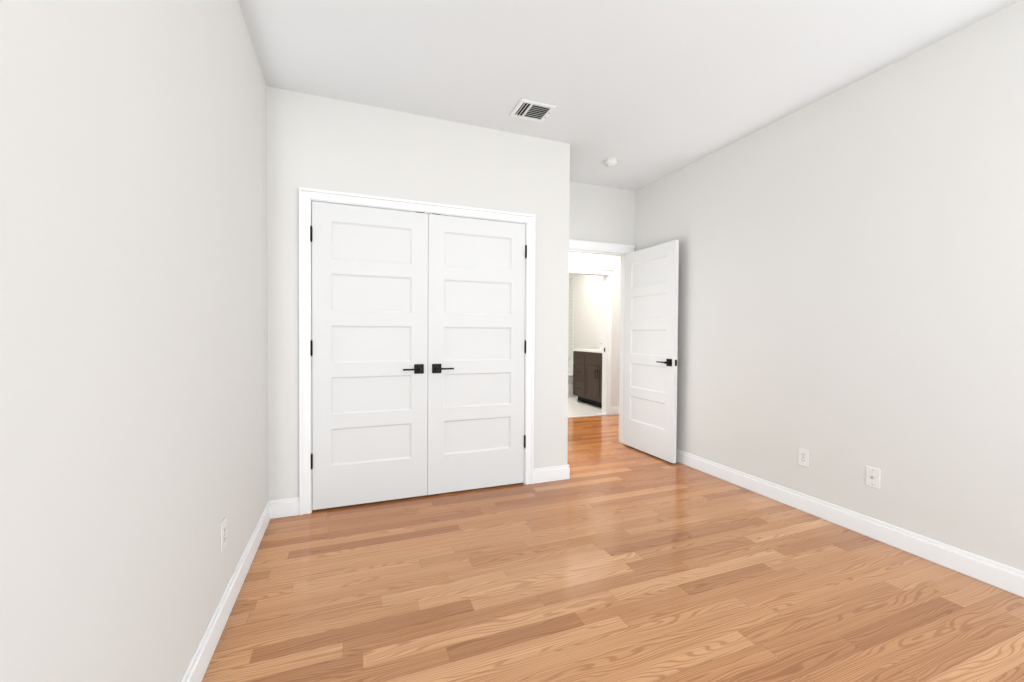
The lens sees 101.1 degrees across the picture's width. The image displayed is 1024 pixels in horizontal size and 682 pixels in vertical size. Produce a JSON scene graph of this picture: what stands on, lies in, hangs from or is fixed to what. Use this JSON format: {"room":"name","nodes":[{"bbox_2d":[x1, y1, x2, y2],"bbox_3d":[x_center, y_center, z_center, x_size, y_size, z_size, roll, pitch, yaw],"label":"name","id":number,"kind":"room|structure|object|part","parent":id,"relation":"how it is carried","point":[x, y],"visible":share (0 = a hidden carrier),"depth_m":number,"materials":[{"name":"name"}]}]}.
{"room":"empty bedroom","nodes":[
{"label":"empty bedroom","id":0,"kind":"room"},
{"bbox_2d":[0,0,267,681],"bbox_3d":[-1.223,-0.215,1.660,0.120,2.731,6.826,0,1,-21],"label":"wall","id":1,"kind":"structure","parent":0,"point":[133,333],"depth_m":0.98,"materials":[{"name":"white paint"}]},
{"bbox_2d":[220,517,226,552],"bbox_3d":[-1.177,0.791,1.720,0.008,0.117,0.072,0,1,-21],"label":"electrical outlet","id":2,"kind":"object","parent":1,"relation":"attached to","point":[223,534],"visible":1,"depth_m":1.71,"materials":[{"name":"white plastic"}]},
{"bbox_2d":[181,501,269,681],"bbox_3d":[-0.764,1.112,0.661,0.015,0.115,4.346,0,1,-21],"label":"baseboard","id":3,"kind":"structure","parent":1,"relation":"attached to","point":[200,661],"depth_m":1.69,"materials":[{"name":"white paint"}]},
{"bbox_2d":[267,86,569,500],"bbox_3d":[-0.560,-0.235,3.099,2.154,2.731,0.100,0,1,-21],"label":"wall","id":4,"kind":"structure","parent":0,"point":[320,142],"depth_m":2.94,"materials":[{"name":"white paint"}]},
{"bbox_2d":[269,497,298,518],"bbox_3d":[-1.467,1.074,2.711,0.182,0.115,0.015,0,1,-21],"label":"baseboard","id":5,"kind":"structure","parent":4,"relation":"attached to","point":[286,507],"depth_m":2.71,"materials":[{"name":"white paint"}]},
{"bbox_2d":[299,187,534,514],"bbox_3d":[-0.613,0.071,3.053,1.662,2.120,0.158,0,1,-21],"label":"door frame","id":6,"kind":"structure","parent":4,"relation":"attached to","point":[311,200],"depth_m":2.99,"materials":[{"name":"white paint"}]},
{"bbox_3d":[-0.225,0.047,3.151,0.736,1.594,0.061,0,1,-21],"label":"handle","id":7,"kind":"part","parent":6,"relation":"part of","materials":[{"name":"white wood"}]},
{"bbox_2d":[534,465,569,483],"bbox_3d":[0.318,1.074,3.401,0.328,0.115,0.015,0,1,-21],"label":"baseboard","id":8,"kind":"structure","parent":4,"relation":"attached to","point":[553,473],"depth_m":3.40,"materials":[{"name":"white paint"}]},
{"bbox_2d":[568,396,601,414],"bbox_3d":[0.660,1.093,7.704,2.025,0.060,3.184,0,1,-21],"label":"floor","id":9,"kind":"structure","parent":0,"point":[575,406],"depth_m":6.84,"materials":[{"name":"white tile"}]},
{"bbox_2d":[568,354,574,396],"bbox_3d":[1.068,0.657,8.124,0.700,0.803,0.490,0,1,-21],"label":"toilet","id":10,"kind":"object","parent":9,"relation":"on","point":[570,383],"visible":0.23,"depth_m":8.04,"materials":[{"name":"white ceramic"}]},
{"bbox_2d":[572,343,601,407],"bbox_3d":[1.547,0.541,7.053,0.593,1.077,1.200,0,1,-21],"label":"bathroom vanity","id":11,"kind":"object","parent":9,"relation":"on","point":[587,376],"visible":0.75,"depth_m":7.05,"materials":[{"name":"brown wood"}]},
{"bbox_2d":[569,274,602,348],"bbox_3d":[1.544,-0.303,8.057,0.120,2.731,3.114,0,1,-21],"label":"wall","id":12,"kind":"structure","parent":0,"point":[588,315],"depth_m":8.12,"materials":[{"name":"white paint"}]},
{"bbox_2d":[568,277,573,366],"bbox_3d":[1.107,-0.131,9.004,0.012,2.350,0.800,0,1,-21],"label":"tile","id":13,"kind":"structure","parent":12,"relation":"attached to","point":[571,313],"depth_m":8.70,"materials":[{"name":"white tile"}]},
{"bbox_2d":[569,252,620,406],"bbox_3d":[0.041,-0.274,5.743,5.182,2.731,0.120,0,1,-21],"label":"wall","id":14,"kind":"structure","parent":0,"point":[594,260],"depth_m":6.25,"materials":[{"name":"white paint"}]},
{"bbox_2d":[568,413,605,417],"bbox_3d":[1.037,1.085,6.153,0.720,0.012,0.130,0,1,-21],"label":"trim","id":15,"kind":"structure","parent":14,"relation":"attached to","point":[584,415],"depth_m":6.16,"materials":[{"name":"white wood"}]},
{"bbox_2d":[569,266,613,414],"bbox_3d":[1.049,0.015,6.121,0.886,2.152,0.152,0,1,-21],"label":"door frame","id":16,"kind":"structure","parent":14,"relation":"attached to","point":[591,270],"depth_m":6.22,"materials":[{"name":"white paint"}]},
{"bbox_2d":[611,406,618,414],"bbox_3d":[1.970,1.034,6.441,1.082,0.115,0.015,0,1,-21],"label":"baseboard","id":17,"kind":"structure","parent":14,"relation":"attached to","point":[614,410],"depth_m":6.27,"materials":[{"name":"white paint"}]},
{"bbox_2d":[569,181,634,251],"bbox_3d":[0.584,-0.248,4.339,5.182,2.731,0.120,0,1,-21],"label":"wall","id":18,"kind":"structure","parent":0,"point":[597,213],"depth_m":4.39,"materials":[{"name":"white paint"}]},
{"bbox_2d":[569,239,635,443],"bbox_3d":[0.854,0.047,4.449,0.931,2.141,0.184,0,1,-21],"label":"door frame","id":19,"kind":"structure","parent":18,"relation":"attached to","point":[599,246],"depth_m":4.44,"materials":[{"name":"white paint"}]},
{"bbox_2d":[623,240,678,462],"bbox_3d":[1.352,0.095,4.181,0.154,2.030,0.756,0,1,-22],"label":"entry door","id":20,"kind":"structure","parent":19,"relation":"attached to","point":[650,350],"depth_m":4.12,"materials":[{"name":"white paint"}]},
{"bbox_3d":[1.353,0.040,4.180,0.154,1.594,0.756,0,1,-22],"label":"handle","id":21,"kind":"part","parent":20,"relation":"part of","materials":[{"name":"black metal"}]},
{"bbox_2d":[201,414,1023,681],"bbox_3d":[1.254,1.180,2.606,5.422,0.060,6.756,0,1,-21],"label":"floor","id":22,"kind":"structure","parent":0,"point":[612,559],"depth_m":1.92,"materials":[{"name":"brown wood"}]},
{"bbox_2d":[238,0,1019,190],"bbox_3d":[0.697,-1.658,4.045,5.422,0.100,9.940,0,1,-21],"label":"ceiling","id":23,"kind":"structure","parent":0,"point":[646,92],"depth_m":2.37,"materials":[{"name":"white paint"}]},
{"bbox_2d":[509,98,555,122],"bbox_3d":[0.140,-1.586,2.909,0.254,0.014,0.230,0,1,-21],"label":"ceiling vent","id":24,"kind":"object","parent":23,"relation":"in","point":[531,110],"visible":0.98,"depth_m":2.90,"materials":[{"name":"white plastic"}]},
{"bbox_2d":[603,157,618,166],"bbox_3d":[0.880,-1.581,3.742,0.136,0.042,0.136,0,1,-21],"label":"smoke detector","id":25,"kind":"object","parent":23,"relation":"attached to","point":[610,162],"visible":0.98,"depth_m":3.71,"materials":[{"name":"white plastic"}]},
{"bbox_2d":[635,0,1023,570],"bbox_3d":[2.313,-0.202,2.156,0.120,2.731,5.200,0,1,-21],"label":"wall","id":26,"kind":"structure","parent":0,"point":[851,286],"depth_m":2.46,"materials":[{"name":"white paint"}]},
{"bbox_2d":[798,448,808,466],"bbox_3d":[1.975,0.788,2.854,0.008,0.117,0.072,0,1,-21],"label":"electrical outlet","id":27,"kind":"object","parent":26,"relation":"attached to","point":[803,457],"visible":1,"depth_m":2.85,"materials":[{"name":"white plastic"}]},
{"bbox_2d":[676,449,1023,597],"bbox_3d":[2.221,1.105,2.209,0.015,0.115,5.080,0,1,-21],"label":"baseboard","id":28,"kind":"structure","parent":26,"relation":"attached to","point":[997,574],"depth_m":2.44,"materials":[{"name":"white paint"}]},
{"bbox_2d":[866,466,880,488],"bbox_3d":[2.116,0.801,2.474,0.019,0.117,0.072,0,1,-21],"label":"outlet","id":29,"kind":"object","parent":26,"relation":"attached to","point":[872,476],"visible":1,"depth_m":2.47,"materials":[{"name":"white plastic"}]}
]}

